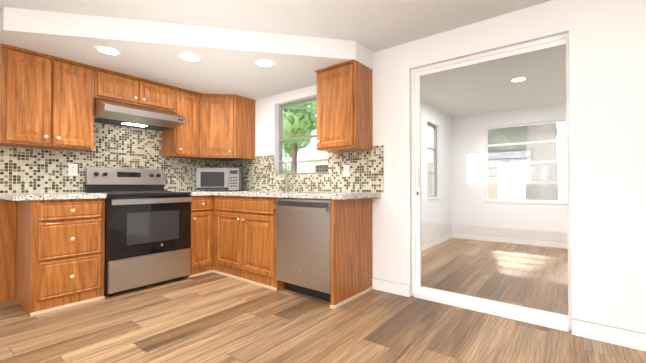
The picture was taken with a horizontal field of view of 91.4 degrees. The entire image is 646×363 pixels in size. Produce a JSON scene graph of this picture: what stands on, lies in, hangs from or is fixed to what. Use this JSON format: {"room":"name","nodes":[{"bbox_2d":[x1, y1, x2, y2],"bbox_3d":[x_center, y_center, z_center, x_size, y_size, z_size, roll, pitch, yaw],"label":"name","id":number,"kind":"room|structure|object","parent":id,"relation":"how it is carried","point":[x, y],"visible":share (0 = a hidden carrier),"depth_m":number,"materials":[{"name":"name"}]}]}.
{"room":"kitchen","nodes":[
{"label":"kitchen","id":0,"kind":"room"},
{"bbox_2d":[6,122,225,193],"bbox_3d":[-2.088,-0.101,3.662,0.150,2.265,2.475,-1,-1,38],"label":"wall","id":1,"kind":"structure","parent":0,"point":[81,151],"depth_m":3.14,"materials":[{"name":"white paint"}]},
{"bbox_2d":[0,43,95,151],"bbox_3d":[-2.444,-0.691,2.801,0.357,0.774,0.621,-1,-1,38],"label":"upper cabinet","id":2,"kind":"object","parent":1,"relation":"attached to","point":[46,101],"visible":1,"depth_m":2.68,"materials":[{"name":"brown wood"}]},
{"bbox_2d":[94,67,175,111],"bbox_3d":[-2.016,-0.932,3.351,0.357,0.278,0.761,-1,-1,38],"label":"upper cabinet","id":3,"kind":"object","parent":1,"relation":"attached to","point":[116,86],"visible":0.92,"depth_m":3.22,"materials":[{"name":"brown wood"}]},
{"bbox_2d":[94,97,185,130],"bbox_3d":[-1.933,-0.694,3.283,0.558,0.196,0.756,-1,-1,38],"label":"range hood","id":4,"kind":"object","parent":3,"relation":"attached to","point":[106,111],"visible":0.94,"depth_m":3.14,"materials":[{"name":"silver metal"}]},
{"bbox_2d":[162,87,200,158],"bbox_3d":[-1.688,-0.678,3.767,0.357,0.774,0.302,-1,-1,38],"label":"upper cabinet","id":5,"kind":"object","parent":1,"relation":"attached to","point":[181,141],"visible":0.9,"depth_m":3.67,"materials":[{"name":"brown wood"}]},
{"bbox_2d":[188,94,254,161],"bbox_3d":[-1.307,-0.675,4.050,0.607,0.774,0.607,-1,-1,38],"label":"upper cabinet","id":6,"kind":"object","parent":1,"relation":"attached to","point":[226,127],"visible":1,"depth_m":3.83,"materials":[{"name":"brown wood"}]},
{"bbox_2d":[0,7,372,99],"bbox_3d":[-1.155,-1.161,2.846,2.343,0.166,2.328,-1,-1,38],"label":"soffit","id":7,"kind":"structure","parent":0,"point":[152,50],"depth_m":2.67,"materials":[{"name":"white paint"}]},
{"bbox_2d":[94,46,121,55],"bbox_3d":[-1.776,-1.079,2.606,0.194,0.006,0.194,-1,-1,38],"label":"recessed light","id":8,"kind":"object","parent":7,"relation":"in","point":[107,50],"visible":1,"depth_m":2.59,"materials":[{"name":"white plastic"}]},
{"bbox_2d":[178,53,201,61],"bbox_3d":[-1.155,-1.077,2.741,0.194,0.006,0.194,-1,-1,38],"label":"recessed light","id":9,"kind":"object","parent":7,"relation":"in","point":[191,57],"visible":1,"depth_m":2.74,"materials":[{"name":"white plastic"}]},
{"bbox_2d":[254,59,275,66],"bbox_3d":[-0.526,-1.075,2.868,0.194,0.006,0.194,-1,-1,38],"label":"recessed light","id":10,"kind":"object","parent":7,"relation":"in","point":[265,62],"visible":1,"depth_m":2.85,"materials":[{"name":"white plastic"}]},
{"bbox_2d":[0,0,565,116],"bbox_3d":[1.068,-1.333,0.693,8.800,0.125,10.320,-1,-1,38],"label":"ceiling","id":11,"kind":"structure","parent":0,"point":[373,26],"depth_m":2.46,"materials":[{"name":"white paint"}]},
{"bbox_2d":[510,77,527,81],"bbox_3d":[2.405,-1.253,3.875,0.194,0.006,0.194,-1,-1,38],"label":"recessed light","id":12,"kind":"object","parent":11,"relation":"in","point":[518,79],"depth_m":3.85,"materials":[{"name":"white plastic"}]},
{"bbox_2d":[0,238,645,362],"bbox_3d":[1.068,1.044,0.663,8.800,0.100,10.320,-1,-1,38],"label":"floor","id":13,"kind":"structure","parent":0,"point":[212,317],"depth_m":2.20,"materials":[{"name":"brown wood"}]},
{"bbox_2d":[0,199,15,301],"bbox_3d":[-2.713,0.583,2.709,0.028,0.874,0.101,-1,-1,38],"label":"cabinet filler","id":14,"kind":"object","parent":13,"relation":"on","point":[7,246],"visible":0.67,"depth_m":2.70,"materials":[{"name":"brown wood"}]},
{"bbox_2d":[15,198,104,315],"bbox_3d":[-2.283,0.583,2.746,0.660,0.874,0.483,-1,-1,38],"label":"drawers","id":15,"kind":"object","parent":13,"relation":"on","point":[60,253],"visible":0.96,"depth_m":2.54,"materials":[{"name":"brown wood"}]},
{"bbox_2d":[0,193,106,200],"bbox_3d":[-2.320,0.125,2.714,0.639,0.040,0.590,-1,-1,38],"label":"countertop","id":16,"kind":"structure","parent":15,"relation":"on","point":[18,196],"depth_m":2.50,"materials":[{"name":"stone"}]},
{"bbox_2d":[85,167,191,296],"bbox_3d":[-1.865,0.441,3.215,0.700,1.170,0.758,-1,-1,38],"label":"range","id":17,"kind":"object","parent":13,"relation":"on","point":[147,229],"visible":0.94,"depth_m":3.04,"materials":[{"name":"silver metal"}]},
{"bbox_2d":[184,195,212,277],"bbox_3d":[-1.567,0.594,3.659,0.660,0.874,0.301,-1,-1,38],"label":"base cabinet","id":18,"kind":"object","parent":13,"relation":"on","point":[201,255],"visible":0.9,"depth_m":3.47,"materials":[{"name":"brown wood"}]},
{"bbox_2d":[172,191,212,195],"bbox_3d":[-1.580,0.137,3.651,0.649,0.040,0.264,-1,-1,38],"label":"countertop","id":19,"kind":"structure","parent":18,"relation":"on","point":[193,193],"depth_m":3.50,"materials":[{"name":"stone"}]},
{"bbox_2d":[213,195,283,290],"bbox_3d":[-0.670,0.592,3.502,1.047,0.874,0.660,-1,-1,38],"label":"base cabinet","id":20,"kind":"object","parent":13,"relation":"on","point":[244,238],"visible":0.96,"depth_m":3.22,"materials":[{"name":"brown wood"}]},
{"bbox_2d":[213,190,380,199],"bbox_3d":[-0.603,0.221,3.462,2.419,0.215,0.639,-1,-1,38],"label":"countertop","id":21,"kind":"structure","parent":20,"relation":"on","point":[281,194],"depth_m":2.86,"materials":[{"name":"stone"}]},
{"bbox_2d":[196,168,242,190],"bbox_3d":[-1.304,-0.023,4.019,0.500,0.285,0.380,0,-1,-7],"label":"microwave","id":22,"kind":"object","parent":21,"relation":"on","point":[219,179],"visible":1,"depth_m":3.83,"materials":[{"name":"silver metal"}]},
{"bbox_2d":[274,160,300,191],"bbox_3d":[-0.396,-0.065,3.522,0.246,0.356,0.217,-1,-1,38],"label":"faucet","id":23,"kind":"object","parent":21,"relation":"on","point":[286,182],"visible":1,"depth_m":3.61,"materials":[{"name":"silver metal"}]},
{"bbox_2d":[274,198,330,301],"bbox_3d":[-0.020,0.587,2.966,0.629,0.871,0.642,-1,-1,38],"label":"dishwasher","id":24,"kind":"object","parent":13,"relation":"on","point":[303,245],"visible":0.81,"depth_m":2.73,"materials":[{"name":"silver metal"}]},
{"bbox_2d":[330,198,372,308],"bbox_3d":[0.269,0.583,2.778,0.046,0.874,0.641,-1,-1,38],"label":"cabinet end panel","id":25,"kind":"object","parent":13,"relation":"on","point":[351,253],"visible":0.93,"depth_m":2.72,"materials":[{"name":"brown wood"}]},
{"bbox_2d":[421,100,451,243],"bbox_3d":[1.386,-0.100,4.748,0.120,2.290,3.520,-1,-1,38],"label":"wall","id":26,"kind":"structure","parent":0,"point":[442,176],"depth_m":5.47,"materials":[{"name":"white paint"}]},
{"bbox_2d":[427,123,436,197],"bbox_3d":[1.786,-0.349,5.276,0.044,1.228,0.598,-1,-1,38],"label":"sunroom window","id":27,"kind":"structure","parent":26,"relation":"in","point":[435,157],"depth_m":5.39,"materials":[{"name":"glass"}]},
{"bbox_2d":[421,232,452,250],"bbox_3d":[1.402,0.992,4.645,0.015,0.102,3.399,-1,-1,38],"label":"baseboard","id":28,"kind":"structure","parent":26,"relation":"attached to","point":[443,238],"depth_m":5.26,"materials":[{"name":"white"}]},
{"bbox_2d":[228,0,645,332],"bbox_3d":[2.033,-0.123,1.910,8.500,2.265,0.150,-1,-1,38],"label":"wall","id":29,"kind":"structure","parent":0,"point":[607,73],"depth_m":2.07,"materials":[{"name":"white paint"}]},
{"bbox_2d":[0,123,383,193],"bbox_3d":[-1.077,-0.251,2.843,2.455,0.712,2.390,-1,-1,38],"label":"tile backsplash","id":30,"kind":"structure","parent":29,"relation":"attached to","point":[28,170],"depth_m":3.28,"materials":[{"name":"tile"}]},
{"bbox_2d":[68,163,77,175],"bbox_3d":[-2.440,-0.116,3.077,0.010,0.116,0.072,-1,-1,38],"label":"outlet","id":31,"kind":"object","parent":30,"relation":"attached to","point":[72,169],"visible":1,"depth_m":3.08,"materials":[{"name":"white plastic"}]},
{"bbox_2d":[343,165,349,176],"bbox_3d":[0.239,-0.109,3.208,0.072,0.116,0.010,-1,-1,38],"label":"outlet","id":32,"kind":"object","parent":30,"relation":"attached to","point":[346,170],"visible":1,"depth_m":3.21,"materials":[{"name":"white plastic"}]},
{"bbox_2d":[279,97,327,174],"bbox_3d":[-0.209,-0.520,3.707,0.838,0.874,0.044,-1,-1,38],"label":"kitchen window","id":33,"kind":"structure","parent":29,"relation":"in","point":[281,131],"depth_m":3.80,"materials":[{"name":"clear glass"}]},
{"bbox_2d":[315,59,372,152],"bbox_3d":[0.191,-0.688,3.035,0.448,0.774,0.357,-1,-1,38],"label":"upper cabinet","id":34,"kind":"object","parent":29,"relation":"attached to","point":[344,109],"visible":1,"depth_m":2.91,"materials":[{"name":"brown wood"}]},
{"bbox_2d":[372,278,409,296],"bbox_3d":[0.620,0.971,2.898,0.370,0.102,0.015,-1,-1,38],"label":"baseboard","id":35,"kind":"structure","parent":29,"relation":"attached to","point":[377,284],"depth_m":2.88,"materials":[{"name":"white wood"}]},
{"bbox_2d":[411,33,570,331],"bbox_3d":[1.256,0.002,2.511,1.121,2.029,0.110,-1,-1,38],"label":"sliding glass door","id":36,"kind":"structure","parent":29,"relation":"attached to","point":[557,321],"depth_m":2.46,"materials":[{"name":"clear glass"}]},
{"bbox_2d":[572,318,645,350],"bbox_3d":[3.489,0.943,0.651,4.672,0.102,0.015,-1,-1,38],"label":"baseboard","id":37,"kind":"structure","parent":29,"relation":"attached to","point":[614,335],"depth_m":1.97,"materials":[{"name":"white wood"}]},
{"bbox_2d":[451,102,570,241],"bbox_3d":[3.572,-0.095,5.195,2.770,2.290,0.120,-1,-1,38],"label":"wall","id":38,"kind":"structure","parent":0,"point":[477,147],"depth_m":5.61,"materials":[{"name":"white paint"}]},
{"bbox_2d":[453,232,567,248],"bbox_3d":[3.479,0.999,5.168,2.580,0.102,0.014,-1,-1,38],"label":"baseboard","id":39,"kind":"structure","parent":38,"relation":"attached to","point":[455,234],"depth_m":5.34,"materials":[{"name":"white"}]},
{"bbox_2d":[485,201,566,203],"bbox_3d":[3.591,0.347,5.085,1.810,0.025,0.019,-1,-1,38],"label":"trim","id":40,"kind":"structure","parent":38,"relation":"attached to","point":[513,201],"depth_m":5.22,"materials":[{"name":"white"}]},
{"bbox_2d":[485,119,569,202],"bbox_3d":[3.639,-0.323,5.155,1.768,1.313,0.044,-1,-1,38],"label":"sunroom window","id":41,"kind":"structure","parent":38,"relation":"in","point":[521,162],"depth_m":5.32,"materials":[{"name":"glass"}]},
{"label":"outside","id":42,"kind":"structure","parent":0,"visible":0},
{"bbox_3d":[17.193,1.407,28.133,80.000,0.100,59.840,-1,-1,38],"label":"ground","id":43,"kind":"structure","parent":42,"visible":0},
{"bbox_2d":[283,101,558,199],"bbox_3d":[2.135,-3.282,9.128,21.206,8.930,8.587,-1,-1,38],"label":"garden","id":44,"kind":"object","parent":43,"relation":"on","point":[313,114],"depth_m":8.13,"materials":[{"name":"green plant"}]},
{"bbox_2d":[283,121,569,200],"bbox_3d":[6.288,-0.932,16.595,22.700,4.350,10.100,-1,-1,38],"label":"neighbouring house","id":45,"kind":"structure","parent":43,"relation":"on","point":[314,154],"depth_m":12.35,"materials":[{"name":"white"}]}
]}

